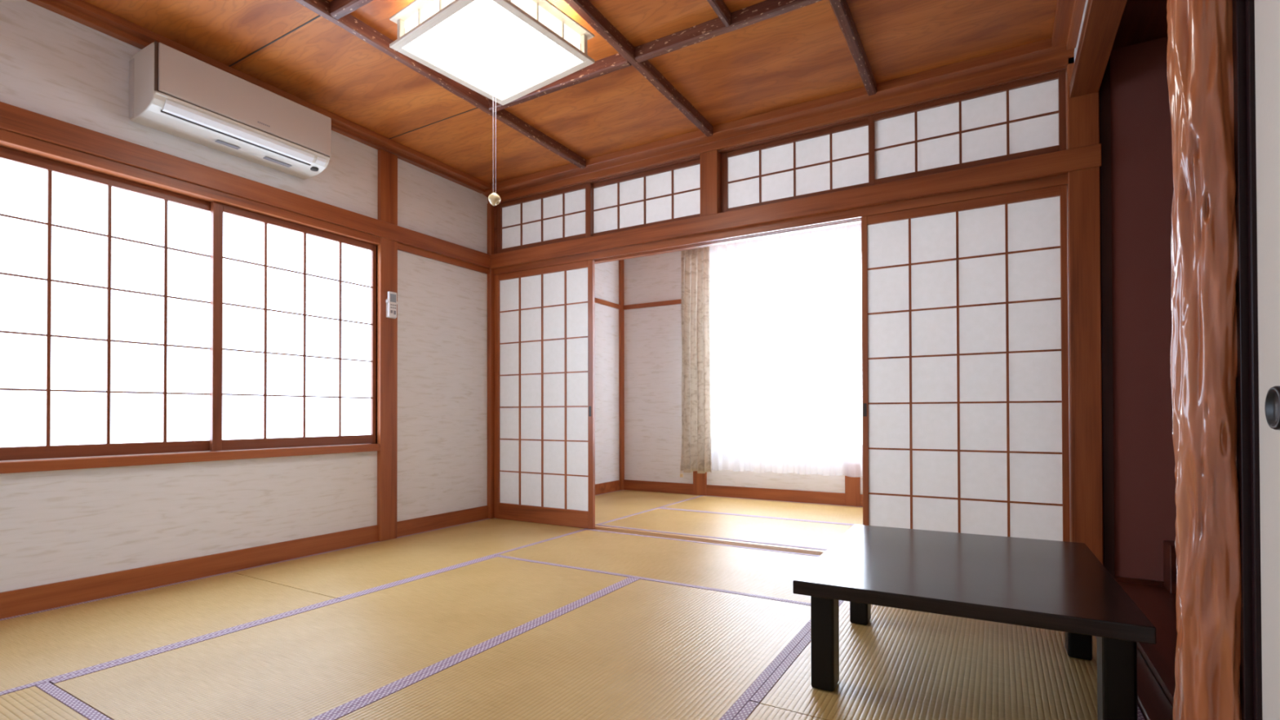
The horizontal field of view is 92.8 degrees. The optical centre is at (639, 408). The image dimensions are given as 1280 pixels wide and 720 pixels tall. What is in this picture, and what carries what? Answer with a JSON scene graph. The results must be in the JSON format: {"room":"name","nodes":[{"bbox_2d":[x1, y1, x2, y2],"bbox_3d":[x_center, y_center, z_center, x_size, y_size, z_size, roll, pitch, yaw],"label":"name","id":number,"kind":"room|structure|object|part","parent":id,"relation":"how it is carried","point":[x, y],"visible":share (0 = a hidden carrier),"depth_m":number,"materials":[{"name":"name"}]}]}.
{"room":"traditional dwelling","nodes":[
{"label":"traditional dwelling","id":0,"kind":"room"},
{"bbox_2d":[0,0,488,592],"bbox_3d":[-2.114,-0.398,3.060,0.120,2.531,3.810,0,-1,30],"label":"wall","id":1,"kind":"structure","parent":0,"point":[56,526],"depth_m":3.15,"materials":[{"name":"paint"}]},
{"bbox_2d":[0,443,379,473],"bbox_3d":[-2.112,0.232,3.024,0.151,0.043,1.766,0,-1,30],"label":"sill","id":2,"kind":"structure","parent":1,"relation":"attached to","point":[91,462],"depth_m":2.78,"materials":[{"name":"brown wood"}]},
{"bbox_2d":[0,128,380,461],"bbox_3d":[-2.114,-0.428,3.032,0.149,1.274,1.770,0,-1,30],"label":"window","id":3,"kind":"structure","parent":1,"relation":"in","point":[105,279],"depth_m":2.65,"materials":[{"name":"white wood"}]},
{"bbox_3d":[-2.337,0.179,2.663,0.030,0.053,0.823,0,-1,30],"label":"rail","id":4,"kind":"part","parent":3,"relation":"part of","materials":[{"name":"brown wood"}]},
{"bbox_3d":[-2.339,-1.001,2.674,0.030,0.044,0.823,0,-1,30],"label":"rail","id":5,"kind":"part","parent":3,"relation":"part of","materials":[{"name":"brown wood"}]},
{"bbox_2d":[128,40,331,179],"bbox_3d":[-1.955,-1.417,2.979,0.246,0.290,0.798,0,-1,30],"label":"air conditioner","id":6,"kind":"object","parent":1,"relation":"attached to","point":[172,91],"visible":1,"depth_m":2.83,"materials":[{"name":"white plastic"}]},
{"bbox_3d":[-2.042,-1.409,3.030,0.044,0.262,0.798,0,-1,30],"label":"plate","id":7,"kind":"part","parent":6,"relation":"part of","materials":[{"name":"grey plastic"}]},
{"bbox_2d":[0,505,488,618],"bbox_3d":[-2.055,0.761,3.014,0.012,0.100,3.605,0,-1,30],"label":"baseboard","id":8,"kind":"structure","parent":1,"relation":"attached to","point":[49,596],"depth_m":2.91,"materials":[{"name":"brown wood"}]},
{"bbox_2d":[0,101,490,268],"bbox_3d":[-2.048,-1.116,3.021,0.041,0.100,3.599,0,-1,30],"label":"rail","id":9,"kind":"object","parent":1,"relation":"attached to","point":[15,119],"visible":1,"depth_m":2.93,"materials":[{"name":"brown wood"}]},
{"bbox_2d":[26,0,490,193],"bbox_3d":[-2.039,-1.639,2.986,0.100,0.051,3.540,0,-1,30],"label":"crown molding","id":10,"kind":"structure","parent":1,"relation":"attached to","point":[81,11],"depth_m":3.02,"materials":[{"name":"brown wood"}]},
{"bbox_2d":[209,200,376,451],"bbox_3d":[-1.876,-0.403,3.387,0.030,1.229,0.909,0,-1,30],"label":"window","id":11,"kind":"structure","parent":1,"relation":"in","point":[293,305],"depth_m":3.32,"materials":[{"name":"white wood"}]},
{"bbox_3d":[-1.870,0.184,3.390,0.030,0.054,0.841,0,-1,30],"label":"rail","id":12,"kind":"part","parent":11,"relation":"part of","materials":[{"name":"brown wood"}]},
{"bbox_3d":[-1.873,-0.998,3.401,0.030,0.040,0.841,0,-1,30],"label":"rail","id":13,"kind":"part","parent":11,"relation":"part of","materials":[{"name":"brown wood"}]},
{"bbox_2d":[374,149,397,541],"bbox_3d":[-1.607,-0.395,3.832,0.091,2.424,0.123,0,-1,30],"label":"post","id":14,"kind":"object","parent":1,"relation":"attached to","point":[386,405],"visible":0.82,"depth_m":3.79,"materials":[{"name":"brown wood"}]},
{"bbox_2d":[385,291,397,318],"bbox_3d":[-1.552,-0.649,3.811,0.028,0.162,0.074,0,-1,30],"label":"remote control","id":15,"kind":"object","parent":14,"relation":"attached to","point":[391,301],"visible":1,"depth_m":3.79,"materials":[{"name":"white plastic"}]},
{"bbox_2d":[397,242,488,274],"bbox_3d":[-1.351,-1.036,4.231,0.016,0.041,0.817,0,-1,30],"label":"rail","id":16,"kind":"object","parent":1,"relation":"attached to","point":[402,247],"visible":1,"depth_m":4.19,"materials":[{"name":"brown wood"}]},
{"bbox_2d":[487,203,494,518],"bbox_3d":[-1.128,-0.361,4.641,0.096,2.370,0.125,0,-1,30],"label":"post","id":17,"kind":"object","parent":1,"relation":"attached to","point":[490,207],"visible":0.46,"depth_m":4.57,"materials":[{"name":"brown wood"}]},
{"bbox_2d":[83,0,1057,184],"bbox_3d":[-0.462,-1.699,2.117,3.700,0.052,3.640,0,-1,30],"label":"ceiling","id":18,"kind":"structure","parent":0,"point":[802,55],"depth_m":2.93,"materials":[{"name":"brown wood"}]},
{"bbox_2d":[329,0,373,19],"bbox_3d":[-0.885,-1.645,2.296,0.875,0.056,0.043,0,-1,30],"label":"batten","id":19,"kind":"object","parent":18,"relation":"attached to","point":[339,9],"visible":1,"depth_m":2.47,"materials":[{"name":"brown wood"}]},
{"bbox_2d":[294,0,586,168],"bbox_3d":[-1.275,-1.641,2.537,0.045,0.057,3.540,0,-1,30],"label":"batten","id":20,"kind":"object","parent":18,"relation":"attached to","point":[349,23],"visible":0.94,"depth_m":3.00,"materials":[{"name":"brown wood"}]},
{"bbox_2d":[389,0,594,205],"bbox_3d":[-0.604,-1.257,2.527,0.590,0.829,0.590,-1,-1,37],"label":"ceiling lamp","id":21,"kind":"object","parent":18,"relation":"attached to","point":[504,51],"visible":1,"depth_m":2.48,"materials":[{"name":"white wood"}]},
{"bbox_3d":[-0.973,-1.529,2.478,0.020,0.098,0.020,-1,-1,37],"label":"corner post","id":22,"kind":"part","parent":21,"relation":"part of","materials":[{"name":"white wood"}]},
{"bbox_3d":[-0.605,-1.582,2.530,0.590,0.008,0.590,-1,-1,37],"label":"frame","id":23,"kind":"part","parent":21,"relation":"part of","materials":[{"name":"white wood"}]},
{"bbox_3d":[-0.605,-1.473,2.529,0.590,0.014,0.590,-1,-1,37],"label":"frame","id":24,"kind":"part","parent":21,"relation":"part of","materials":[{"name":"white wood"}]},
{"bbox_2d":[403,0,582,99],"bbox_3d":[-0.605,-1.473,2.529,0.518,0.006,0.518,-1,-1,37],"label":"diffuser","id":25,"kind":"object","parent":21,"relation":"attached to","point":[463,45],"depth_m":2.50,"materials":[{"name":"white"}]},
{"bbox_3d":[-0.609,-1.168,2.526,0.002,0.604,0.002,-1,-1,37],"label":"pull cord","id":26,"kind":"part","parent":21,"relation":"part of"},
{"bbox_3d":[-0.602,-0.868,2.523,0.051,0.051,0.050,-1,-1,37],"label":"pull knob","id":27,"kind":"part","parent":21,"relation":"part of","materials":[{"name":"beige plastic"}]},
{"bbox_3d":[-0.598,-1.168,2.525,0.002,0.604,0.002,-1,-1,37],"label":"pull cord","id":28,"kind":"part","parent":21,"relation":"part of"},
{"bbox_3d":[-0.236,-1.530,2.580,0.020,0.098,0.020,-1,-1,37],"label":"corner post","id":29,"kind":"part","parent":21,"relation":"part of","materials":[{"name":"white wood"}]},
{"bbox_2d":[488,53,631,112],"bbox_3d":[-0.427,-1.639,3.075,0.875,0.056,0.046,0,-1,30],"label":"batten","id":30,"kind":"object","parent":18,"relation":"attached to","point":[615,62],"visible":0.81,"depth_m":2.99,"materials":[{"name":"brown wood"}]},
{"bbox_2d":[563,0,712,137],"bbox_3d":[-0.485,-1.647,2.072,0.046,0.057,3.540,0,-1,30],"label":"batten","id":31,"kind":"object","parent":18,"relation":"attached to","point":[584,9],"visible":0.98,"depth_m":2.85,"materials":[{"name":"brown wood"}]},
{"bbox_2d":[706,0,731,26],"bbox_3d":[0.155,-1.647,2.208,0.028,0.057,0.863,0,-1,30],"label":"batten","id":32,"kind":"object","parent":18,"relation":"attached to","point":[720,8],"visible":1,"depth_m":2.50,"materials":[{"name":"brown wood"}]},
{"bbox_2d":[635,0,822,62],"bbox_3d":[0.361,-1.645,2.612,0.868,0.056,0.044,0,-1,30],"label":"batten","id":33,"kind":"object","parent":18,"relation":"attached to","point":[767,9],"visible":0.99,"depth_m":2.61,"materials":[{"name":"brown wood"}]},
{"bbox_2d":[829,0,876,95],"bbox_3d":[0.300,-1.653,1.611,0.045,0.057,3.540,0,-1,30],"label":"batten","id":34,"kind":"object","parent":18,"relation":"attached to","point":[842,11],"visible":1,"depth_m":2.71,"materials":[{"name":"brown wood"}]},
{"bbox_2d":[594,260,619,484],"bbox_3d":[-0.665,-0.366,5.619,0.105,2.506,1.990,0,-1,30],"label":"wall","id":35,"kind":"structure","parent":0,"point":[606,273],"depth_m":6.08,"materials":[{"name":"paint"}]},
{"bbox_2d":[595,297,620,309],"bbox_3d":[-0.660,-1.053,5.511,0.022,0.043,1.780,0,-1,30],"label":"rail","id":36,"kind":"object","parent":35,"relation":"attached to","point":[600,301],"visible":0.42,"depth_m":6.07,"materials":[{"name":"brown wood"}]},
{"bbox_2d":[618,259,624,489],"bbox_3d":[-0.190,-0.374,6.297,0.027,2.420,0.060,0,-1,30],"label":"post","id":37,"kind":"object","parent":35,"relation":"attached to","point":[621,312],"visible":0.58,"depth_m":6.28,"materials":[{"name":"brown wood"}]},
{"bbox_2d":[623,250,862,494],"bbox_3d":[1.592,-0.373,5.354,4.055,2.506,0.120,0,-1,30],"label":"wall","id":38,"kind":"structure","parent":0,"point":[652,335],"depth_m":6.11,"materials":[{"name":"paint"}]},
{"bbox_2d":[622,298,681,310],"bbox_3d":[0.144,-1.049,6.128,0.728,0.043,0.022,0,-1,30],"label":"rail","id":39,"kind":"object","parent":38,"relation":"attached to","point":[674,301],"visible":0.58,"depth_m":6.13,"materials":[{"name":"brown wood"}]},
{"bbox_2d":[693,471,706,495],"bbox_3d":[0.577,0.651,5.862,0.137,0.360,0.020,0,-1,30],"label":"post","id":40,"kind":"object","parent":38,"relation":"attached to","point":[700,480],"visible":0.58,"depth_m":5.85,"materials":[{"name":"brown wood"}]},
{"bbox_2d":[595,480,862,506],"bbox_3d":[0.984,0.767,4.581,3.775,0.103,1.815,0,-1,30],"label":"baseboard","id":41,"kind":"structure","parent":38,"relation":"attached to","point":[793,495],"depth_m":5.67,"materials":[{"name":"brown wood"}]},
{"bbox_2d":[844,475,860,506],"bbox_3d":[1.796,0.642,5.145,0.121,0.360,0.020,0,-1,30],"label":"post","id":42,"kind":"object","parent":38,"relation":"attached to","point":[852,485],"visible":0.58,"depth_m":5.14,"materials":[{"name":"brown wood"}]},
{"bbox_2d":[499,36,1176,581],"bbox_3d":[0.836,-0.400,3.519,4.740,2.531,0.110,0,-1,30],"label":"wall","id":43,"kind":"structure","parent":0,"point":[1142,187],"depth_m":2.66,"materials":[{"name":"red paint"}]},
{"bbox_2d":[493,259,595,528],"bbox_3d":[-0.704,-0.096,4.375,0.903,1.831,0.029,0,-1,30],"label":"door","id":44,"kind":"structure","parent":43,"relation":"in","point":[544,317],"depth_m":4.36,"materials":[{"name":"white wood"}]},
{"bbox_3d":[-0.704,-0.989,4.382,0.819,0.045,0.028,0,-1,30],"label":"rail","id":45,"kind":"part","parent":44,"relation":"part of","materials":[{"name":"brown wood"}]},
{"bbox_3d":[-0.700,0.761,4.367,0.819,0.117,0.028,0,-1,30],"label":"rail","id":46,"kind":"part","parent":44,"relation":"part of","materials":[{"name":"brown wood"}]},
{"bbox_3d":[-0.340,0.018,4.145,0.018,0.070,0.003,0,-1,30],"label":"finger pull","id":47,"kind":"part","parent":44,"relation":"part of","materials":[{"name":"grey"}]},
{"bbox_2d":[497,182,592,253],"bbox_3d":[-0.703,-1.357,4.388,0.859,0.370,0.024,0,-1,30],"label":"window","id":48,"kind":"structure","parent":43,"relation":"in","point":[566,214],"depth_m":4.37,"materials":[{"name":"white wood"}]},
{"bbox_3d":[-0.705,-1.528,4.391,0.779,0.026,0.024,0,-1,30],"label":"rail","id":49,"kind":"part","parent":48,"relation":"part of","materials":[{"name":"brown wood"}]},
{"bbox_3d":[-0.704,-1.187,4.388,0.779,0.030,0.024,0,-1,30],"label":"rail","id":50,"kind":"part","parent":48,"relation":"part of","materials":[{"name":"brown wood"}]},
{"bbox_2d":[592,159,700,235],"bbox_3d":[0.023,-1.362,3.994,0.870,0.370,0.024,0,-1,30],"label":"window","id":51,"kind":"structure","parent":43,"relation":"in","point":[669,193],"depth_m":3.98,"materials":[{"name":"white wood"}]},
{"bbox_3d":[0.032,-1.534,3.990,0.818,0.026,0.024,0,-1,30],"label":"rail","id":52,"kind":"part","parent":51,"relation":"part of","materials":[{"name":"brown wood"}]},
{"bbox_3d":[0.033,-1.192,3.987,0.818,0.030,0.024,0,-1,30],"label":"rail","id":53,"kind":"part","parent":51,"relation":"part of","materials":[{"name":"brown wood"}]},
{"bbox_2d":[498,518,826,555],"bbox_3d":[0.471,0.841,3.743,3.557,0.055,0.143,0,-1,30],"label":"sill","id":54,"kind":"structure","parent":43,"relation":"attached to","point":[802,550],"depth_m":3.78,"materials":[{"name":"brown wood"}]},
{"bbox_2d":[482,38,1075,203],"bbox_3d":[0.405,-1.610,3.660,3.630,0.107,0.100,0,-1,30],"label":"crown molding","id":55,"kind":"structure","parent":43,"relation":"attached to","point":[1039,57],"depth_m":3.32,"materials":[{"name":"brown wood"}]},
{"bbox_2d":[493,173,1067,275],"bbox_3d":[0.457,-1.092,3.744,3.557,0.144,0.116,0,-1,30],"label":"beam","id":56,"kind":"structure","parent":43,"relation":"attached to","point":[853,216],"depth_m":3.49,"materials":[{"name":"brown wood"}]},
{"bbox_2d":[699,150,721,216],"bbox_3d":[0.442,-1.360,3.734,0.113,0.392,0.112,0,-1,30],"label":"post","id":57,"kind":"object","parent":56,"relation":"on","point":[709,162],"visible":0.66,"depth_m":3.68,"materials":[{"name":"brown wood"}]},
{"bbox_2d":[493,67,1066,253],"bbox_3d":[0.446,-1.360,3.728,3.557,0.391,0.062,0,-1,30],"label":"frame","id":58,"kind":"object","parent":43,"relation":"attached to","point":[864,117],"visible":0.36,"depth_m":3.55,"materials":[{"name":"brown wood"}]},
{"bbox_2d":[720,119,868,212],"bbox_3d":[0.881,-1.368,3.490,0.886,0.370,0.024,0,-1,30],"label":"window","id":59,"kind":"structure","parent":43,"relation":"in","point":[834,159],"depth_m":3.48,"materials":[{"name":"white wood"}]},
{"bbox_3d":[0.885,-1.540,3.489,0.817,0.026,0.024,0,-1,30],"label":"rail","id":60,"kind":"part","parent":59,"relation":"part of","materials":[{"name":"brown wood"}]},
{"bbox_3d":[0.886,-1.198,3.486,0.817,0.030,0.024,0,-1,30],"label":"rail","id":61,"kind":"part","parent":59,"relation":"part of","materials":[{"name":"brown wood"}]},
{"bbox_2d":[490,70,1101,268],"bbox_3d":[0.481,-1.308,3.664,3.672,0.485,0.072,0,-1,30],"label":"window","id":62,"kind":"structure","parent":43,"relation":"in","point":[1027,117],"depth_m":3.07,"materials":[{"name":"brown wood"}]},
{"bbox_3d":[1.597,-1.546,3.038,0.809,0.026,0.024,0,-1,30],"label":"rail","id":63,"kind":"part","parent":62,"relation":"part of","materials":[{"name":"brown wood"}]},
{"bbox_3d":[1.598,-1.204,3.035,0.809,0.030,0.024,0,-1,30],"label":"rail","id":64,"kind":"part","parent":62,"relation":"part of","materials":[{"name":"brown wood"}]},
{"bbox_2d":[861,184,1070,542],"bbox_3d":[1.581,-0.113,3.032,0.904,1.831,0.029,0,-1,30],"label":"door","id":65,"kind":"structure","parent":43,"relation":"in","point":[966,427],"depth_m":3.01,"materials":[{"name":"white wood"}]},
{"bbox_3d":[1.198,0.006,3.242,0.018,0.070,0.003,0,-1,30],"label":"finger pull","id":66,"kind":"part","parent":65,"relation":"part of","materials":[{"name":"grey"}]},
{"bbox_3d":[1.581,-1.006,3.040,0.849,0.045,0.028,0,-1,30],"label":"rail","id":67,"kind":"part","parent":65,"relation":"part of","materials":[{"name":"brown wood"}]},
{"bbox_2d":[1066,57,1103,565],"bbox_3d":[2.030,-0.400,2.788,0.115,2.400,0.120,0,-1,30],"label":"post","id":68,"kind":"object","parent":43,"relation":"attached to","point":[1082,112],"visible":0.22,"depth_m":2.74,"materials":[{"name":"brown wood"}]},
{"bbox_2d":[1099,55,1115,578],"bbox_3d":[2.082,-0.418,2.717,0.038,2.364,0.012,0,-1,30],"label":"trim","id":69,"kind":"structure","parent":43,"relation":"attached to","point":[1104,89],"depth_m":2.71,"materials":[{"name":"brown wood"}]},
{"bbox_2d":[1115,576,1164,586],"bbox_3d":[2.173,0.752,2.654,0.168,0.022,0.012,0,-1,30],"label":"trim","id":70,"kind":"structure","parent":43,"relation":"attached to","point":[1118,579],"depth_m":2.65,"materials":[{"name":"brown wood"}]},
{"bbox_2d":[1074,0,1088,62],"bbox_3d":[1.124,-1.379,1.183,0.142,0.615,3.640,0,-1,30],"label":"wall","id":71,"kind":"structure","parent":0,"point":[1086,1],"depth_m":2.55,"materials":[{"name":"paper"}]},
{"bbox_2d":[1051,0,1085,49],"bbox_3d":[0.999,-1.649,1.200,0.088,0.075,3.540,0,-1,30],"label":"crown molding","id":72,"kind":"structure","parent":71,"relation":"attached to","point":[1068,13],"depth_m":2.56,"materials":[{"name":"brown wood"}]},
{"bbox_2d":[1069,0,1127,97],"bbox_3d":[1.551,-1.448,1.981,0.106,0.060,1.769,0,-1,30],"label":"beam","id":73,"kind":"structure","parent":71,"relation":"attached to","point":[1102,19],"depth_m":2.37,"materials":[{"name":"brown wood"}]},
{"bbox_2d":[1245,0,1279,719],"bbox_3d":[0.883,-0.122,0.700,0.036,1.812,0.922,0,-1,30],"label":"door","id":74,"kind":"structure","parent":71,"relation":"in","point":[1262,16],"depth_m":1.06,"materials":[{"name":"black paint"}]},
{"bbox_3d":[1.046,-0.001,0.999,0.012,0.072,0.072,0,-1,30],"label":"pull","id":75,"kind":"part","parent":74,"relation":"part of","materials":[{"name":"black metal"}]},
{"bbox_2d":[1111,0,1167,49],"bbox_3d":[1.954,-1.629,1.747,0.860,0.040,1.830,0,-1,30],"label":"ceiling","id":76,"kind":"structure","parent":0,"point":[1142,20],"depth_m":2.53,"materials":[{"name":"brown wood"}]},
{"bbox_2d":[1117,582,1177,706],"bbox_3d":[1.966,0.801,1.727,0.850,0.092,1.820,0,-1,30],"label":"floor","id":77,"kind":"structure","parent":0,"point":[1157,604],"depth_m":2.09,"materials":[{"name":"brown wood"}]},
{"bbox_2d":[1163,540,1177,594],"bbox_3d":[2.488,0.660,2.401,0.632,0.199,0.130,0,-1,30],"label":"ledge","id":78,"kind":"object","parent":77,"relation":"on","point":[1170,572],"visible":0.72,"depth_m":2.52,"materials":[{"name":"brown wood"}]},
{"bbox_3d":[1.006,-1.626,4.635,4.000,0.050,1.970,0,-1,30],"label":"ceiling","id":79,"kind":"structure","parent":0,"visible":0},
{"bbox_3d":[1.232,-1.577,5.394,2.000,0.035,0.188,0,-1,30],"label":"rail","id":80,"kind":"object","parent":79,"relation":"attached to","visible":0},
{"bbox_2d":[680,246,711,473],"bbox_3d":[0.524,-0.468,5.708,0.336,2.145,0.092,0,-1,30],"label":"patterned curtain","id":81,"kind":"object","parent":80,"relation":"hanging from","point":[696,451],"visible":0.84,"depth_m":5.72,"materials":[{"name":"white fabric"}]},
{"bbox_2d":[680,462,683,477],"bbox_3d":[0.395,0.582,5.807,0.028,0.142,0.008,0,-1,30],"label":"tassel","id":82,"kind":"object","parent":81,"relation":"hanging from","point":[681,471],"visible":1,"depth_m":5.80,"materials":[{"name":"white fabric"}]},
{"bbox_2d":[709,222,862,477],"bbox_3d":[1.353,-0.483,5.289,1.721,2.106,0.038,0,-1,30],"label":"sheer curtain","id":83,"kind":"object","parent":80,"relation":"hanging from","point":[786,310],"visible":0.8,"depth_m":5.32,"materials":[{"name":"white fabric"}]},
{"bbox_3d":[0.344,0.893,2.865,5.500,0.064,6.300,0,-1,30],"label":"floor","id":84,"kind":"structure","parent":0,"visible":0},
{"bbox_2d":[0,681,111,719],"bbox_3d":[-1.180,0.818,0.934,1.810,0.056,0.906,0,-1,30],"label":"mat","id":85,"kind":"object","parent":84,"relation":"on","point":[46,700],"visible":1,"depth_m":1.63,"materials":[{"name":"beige wicker"}]},
{"bbox_2d":[0,571,338,695],"bbox_3d":[-2.117,0.830,2.025,0.906,0.056,1.810,0,-1,30],"label":"mat","id":86,"kind":"object","parent":84,"relation":"on","point":[45,646],"visible":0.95,"depth_m":2.29,"materials":[{"name":"beige wicker"}]},
{"bbox_2d":[49,555,633,719],"bbox_3d":[-0.878,0.830,2.343,0.906,0.056,1.822,0,-1,30],"label":"mat","id":87,"kind":"object","parent":84,"relation":"on","point":[319,662],"visible":0.95,"depth_m":2.02,"materials":[{"name":"beige wicker"}]},
{"bbox_2d":[230,518,587,599],"bbox_3d":[-1.198,0.842,3.589,0.906,0.056,1.810,0,-1,30],"label":"mat","id":88,"kind":"object","parent":84,"relation":"on","point":[342,573],"visible":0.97,"depth_m":3.32,"materials":[{"name":"beige wicker"}]},
{"bbox_2d":[321,577,810,719],"bbox_3d":[-0.097,0.824,1.883,0.906,0.056,1.822,0,-1,30],"label":"mat","id":89,"kind":"object","parent":84,"relation":"on","point":[636,649],"visible":0.93,"depth_m":1.89,"materials":[{"name":"beige wicker"}]},
{"bbox_2d":[595,489,703,525],"bbox_3d":[-0.239,0.855,5.300,0.934,0.056,1.790,0,-1,30],"label":"mat","id":90,"kind":"object","parent":84,"relation":"on","point":[611,506],"visible":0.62,"depth_m":5.39,"materials":[{"name":"beige wicker"}]},
{"bbox_2d":[494,528,820,605],"bbox_3d":[0.205,0.836,3.291,1.810,0.056,0.906,0,-1,30],"label":"mat","id":91,"kind":"object","parent":84,"relation":"on","point":[762,573],"visible":0.62,"depth_m":3.23,"materials":[{"name":"beige wicker"}]},
{"bbox_2d":[598,507,853,550],"bbox_3d":[0.716,0.843,4.213,1.810,0.056,0.906,0,-1,30],"label":"mat","id":92,"kind":"object","parent":84,"relation":"on","point":[820,535],"visible":0.66,"depth_m":4.18,"materials":[{"name":"beige wicker"}]},
{"bbox_2d":[662,495,862,524],"bbox_3d":[1.175,0.849,4.996,1.810,0.056,0.903,0,-1,30],"label":"mat","id":93,"kind":"object","parent":84,"relation":"on","point":[834,513],"visible":0.66,"depth_m":5.00,"materials":[{"name":"beige wicker"}]},
{"bbox_2d":[733,700,824,719],"bbox_3d":[0.229,0.812,0.647,0.906,0.056,1.810,0,-1,30],"label":"mat","id":94,"kind":"object","parent":84,"relation":"on","point":[752,710],"visible":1,"depth_m":1.58,"materials":[{"name":"beige wicker"}]},
{"bbox_2d":[749,600,1145,719],"bbox_3d":[1.148,0.824,2.211,0.906,0.056,1.810,0,-1,30],"label":"mat","id":95,"kind":"object","parent":84,"relation":"on","point":[902,664],"visible":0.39,"depth_m":1.82,"materials":[{"name":"beige wicker"}]},
{"bbox_2d":[792,524,1155,719],"bbox_3d":[0.968,0.626,1.858,0.757,0.334,0.945,0,-1,29],"label":"table","id":96,"kind":"object","parent":95,"relation":"on","point":[1056,585],"visible":1,"depth_m":1.63,"materials":[{"name":"black wood"}]},
{"bbox_3d":[0.532,0.644,1.752,0.064,0.298,0.084,0,-1,29],"label":"leg","id":97,"kind":"part","parent":96,"relation":"part of","materials":[{"name":"black wood"}]},
{"bbox_3d":[0.828,0.649,2.289,0.064,0.298,0.084,0,-1,29],"label":"leg","id":98,"kind":"part","parent":96,"relation":"part of","materials":[{"name":"black wood"}]},
{"bbox_3d":[1.414,0.644,1.966,0.064,0.298,0.084,0,-1,29],"label":"leg","id":99,"kind":"part","parent":96,"relation":"part of","materials":[{"name":"black wood"}]},
{"bbox_3d":[1.118,0.640,1.430,0.064,0.298,0.084,0,-1,29],"label":"leg","id":100,"kind":"part","parent":96,"relation":"part of","materials":[{"name":"black wood"}]},
{"bbox_2d":[1137,648,1173,719],"bbox_3d":[1.577,0.816,1.972,0.070,0.068,1.729,0,-1,30],"label":"kerb","id":101,"kind":"object","parent":84,"relation":"on","point":[1153,702],"visible":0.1,"depth_m":1.65,"materials":[{"name":"brown wood"}]},
{"bbox_2d":[1166,0,1241,719],"bbox_3d":[1.101,-0.317,1.180,0.120,2.210,0.120,0,-1,-24],"label":"pillar","id":102,"kind":"structure","parent":84,"relation":"on","point":[1200,64],"depth_m":1.15,"materials":[{"name":"brown wood"}]},
{"bbox_3d":[1.499,-0.412,0.903,0.805,2.506,0.070,0,-1,30],"label":"wall","id":103,"kind":"structure","parent":0,"visible":0},
{"bbox_2d":[1231,0,1253,719],"bbox_3d":[1.133,-0.120,1.123,0.053,1.815,0.058,0,-1,30],"label":"door frame","id":104,"kind":"structure","parent":103,"relation":"attached to","point":[1242,380],"depth_m":1.11,"materials":[{"name":"black paint"}]}
]}

